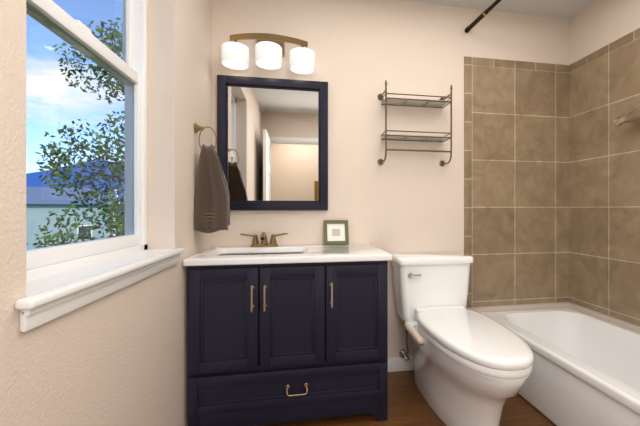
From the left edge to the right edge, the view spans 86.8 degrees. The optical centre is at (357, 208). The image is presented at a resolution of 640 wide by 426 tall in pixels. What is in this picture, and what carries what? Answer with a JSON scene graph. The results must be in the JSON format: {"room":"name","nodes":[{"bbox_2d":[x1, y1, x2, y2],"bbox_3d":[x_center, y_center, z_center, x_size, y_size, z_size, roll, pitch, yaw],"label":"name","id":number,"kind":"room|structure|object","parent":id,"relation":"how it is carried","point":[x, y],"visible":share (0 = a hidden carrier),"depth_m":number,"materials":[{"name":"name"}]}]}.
{"room":"bathroom","nodes":[
{"label":"bathroom","id":0,"kind":"room"},
{"bbox_2d":[0,0,211,425],"bbox_3d":[-0.579,-0.150,-0.044,0.160,2.378,4.050,0,0,-10],"label":"wall","id":1,"kind":"structure","parent":0,"point":[118,357],"depth_m":1.02,"materials":[{"name":"beige paint"}]},
{"bbox_2d":[26,0,147,281],"bbox_3d":[-0.815,-0.443,0.976,0.070,1.235,0.760,0,0,-10],"label":"window unit","id":2,"kind":"structure","parent":1,"relation":"in","point":[130,70],"depth_m":1.17,"materials":[{"name":"white plastic"}]},
{"bbox_2d":[15,248,184,331],"bbox_3d":[-0.717,0.193,0.993,0.132,0.062,0.820,0,0,-10],"label":"window sill","id":3,"kind":"structure","parent":1,"relation":"attached to","point":[49,298],"depth_m":0.80,"materials":[{"name":"white wood"}]},
{"bbox_2d":[194,123,216,149],"bbox_3d":[-0.745,-0.343,1.653,0.101,0.152,0.048,0,0,-10],"label":"towel ring","id":4,"kind":"object","parent":1,"relation":"attached to","point":[197,127],"visible":0.85,"depth_m":1.65,"materials":[{"name":"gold metal"}]},
{"bbox_2d":[194,144,229,232],"bbox_3d":[-0.716,-0.101,1.658,0.157,0.439,0.076,0,0,-10],"label":"hanging towel","id":5,"kind":"object","parent":4,"relation":"hanging from","point":[212,205],"visible":1,"depth_m":1.63,"materials":[{"name":"brown fabric"}]},
{"bbox_2d":[212,0,568,357],"bbox_3d":[0.282,-0.150,2.225,2.643,2.378,0.120,0,0,-10],"label":"wall","id":6,"kind":"structure","parent":0,"point":[398,202],"depth_m":2.15,"materials":[{"name":"beige paint"}]},
{"bbox_2d":[221,33,314,74],"bbox_3d":[-0.504,-0.918,1.919,0.519,0.215,0.208,0,0,-10],"label":"sconce","id":7,"kind":"object","parent":6,"relation":"attached to","point":[269,51],"visible":0.98,"depth_m":1.89,"materials":[{"name":"white glass"}]},
{"bbox_2d":[217,75,327,209],"bbox_3d":[-0.499,-0.383,2.011,0.642,0.785,0.029,0,0,-10],"label":"mirror","id":8,"kind":"object","parent":6,"relation":"attached to","point":[272,143],"visible":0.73,"depth_m":2.01,"materials":[{"name":"black mirror"}]},
{"bbox_2d":[388,357,413,371],"bbox_3d":[0.447,0.997,2.187,0.742,0.085,0.013,0,0,-10],"label":"baseboard","id":9,"kind":"structure","parent":6,"relation":"attached to","point":[397,364],"depth_m":2.15,"materials":[{"name":"white wood"}]},
{"bbox_2d":[378,81,452,166],"bbox_3d":[0.362,-0.523,2.105,0.456,0.491,0.142,0,0,-10],"label":"shelf rack","id":10,"kind":"object","parent":6,"relation":"attached to","point":[426,103],"visible":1,"depth_m":2.08,"materials":[{"name":"silver metal"}]},
{"bbox_2d":[465,0,501,32],"bbox_3d":[0.915,-1.188,1.453,0.033,0.033,1.620,0,0,-13],"label":"shower rod","id":11,"kind":"object","parent":6,"relation":"attached to","point":[481,16],"visible":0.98,"depth_m":2.06,"materials":[{"name":"brown metal"}]},
{"bbox_2d":[464,56,568,306],"bbox_3d":[1.097,-0.179,2.303,0.793,1.667,0.008,0,0,-10],"label":"tile","id":12,"kind":"structure","parent":6,"relation":"attached to","point":[516,180],"depth_m":2.30,"materials":[{"name":"brown tile"}]},
{"bbox_2d":[258,370,555,425],"bbox_3d":[0.633,1.069,0.231,2.643,0.060,4.170,0,0,-10],"label":"floor","id":13,"kind":"structure","parent":0,"point":[408,404],"depth_m":1.70,"materials":[{"name":"wood"}]},
{"bbox_2d":[183,232,391,425],"bbox_3d":[-0.339,0.585,1.784,0.936,0.908,0.528,0,0,-10],"label":"bathroom vanity","id":14,"kind":"object","parent":13,"relation":"on","point":[277,333],"visible":1,"depth_m":1.56,"materials":[{"name":"black paint"}]},
{"bbox_2d":[324,220,348,244],"bbox_3d":[-0.132,0.144,2.059,0.150,0.148,0.055,0,0,-10],"label":"picture frame","id":15,"kind":"object","parent":14,"relation":"on","point":[335,232],"visible":1,"depth_m":2.06,"materials":[{"name":"green wood"}]},
{"bbox_2d":[391,252,533,425],"bbox_3d":[0.511,0.662,1.721,0.476,0.754,0.928,0,0,-10],"label":"toilet","id":16,"kind":"object","parent":13,"relation":"on","point":[473,368],"visible":0.98,"depth_m":1.62,"materials":[{"name":"white ceramic"}]},
{"bbox_2d":[482,308,639,425],"bbox_3d":[1.290,0.864,1.520,0.682,0.350,1.600,0,0,-10],"label":"bathtub","id":17,"kind":"object","parent":13,"relation":"on","point":[585,370],"visible":0.69,"depth_m":1.74,"materials":[{"name":"white ceramic"}]},
{"bbox_2d":[400,0,595,18],"bbox_3d":[0.633,-1.369,0.231,2.643,0.060,4.170,0,0,-10],"label":"ceiling","id":18,"kind":"structure","parent":0,"point":[565,9],"depth_m":2.21,"materials":[{"name":"white paint"}]},
{"bbox_2d":[569,0,639,332],"bbox_3d":[1.896,-0.150,0.393,0.100,2.378,4.050,0,0,-10],"label":"wall","id":19,"kind":"structure","parent":0,"point":[596,25],"depth_m":2.12,"materials":[{"name":"beige paint"}]},
{"bbox_2d":[569,28,639,325],"bbox_3d":[1.631,-0.179,1.580,0.008,1.667,1.620,0,0,-10],"label":"tile","id":20,"kind":"structure","parent":19,"relation":"attached to","point":[604,203],"depth_m":2.08,"materials":[{"name":"brown tile"}]},
{"bbox_2d":[613,107,639,125],"bbox_3d":[1.539,-0.515,1.796,0.108,0.108,0.309,0,0,-10],"label":"shower","id":21,"kind":"object","parent":20,"relation":"attached to","point":[632,116],"visible":1,"depth_m":1.85,"materials":[{"name":"beige metal"}]},
{"label":"outside","id":22,"kind":"structure","parent":0,"visible":0},
{"bbox_2d":[115,213,123,235],"bbox_3d":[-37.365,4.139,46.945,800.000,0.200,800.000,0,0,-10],"label":"ground","id":23,"kind":"structure","parent":22,"point":[116,230],"depth_m":62.62,"materials":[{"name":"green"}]},
{"bbox_2d":[26,187,119,249],"bbox_3d":[-33.986,0.818,36.673,12.540,6.442,8.879,0,0,-40],"label":"house","id":24,"kind":"structure","parent":23,"relation":"on","point":[31,237],"depth_m":34.67,"materials":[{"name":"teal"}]},
{"bbox_2d":[26,161,124,212],"bbox_3d":[-261.554,-21.675,328.618,675.642,53.428,594.565,0,0,-10],"label":"ridge","id":25,"kind":"object","parent":23,"relation":"on","point":[31,181],"depth_m":318.53,"materials":[{"name":"blue"}]},
{"bbox_2d":[27,17,124,247],"bbox_3d":[-6.619,-1.308,11.412,7.588,10.711,6.033,0,0,-10],"label":"tree","id":26,"kind":"object","parent":23,"relation":"on","point":[111,168],"depth_m":10.37,"materials":[{"name":"green plant"}]}
]}

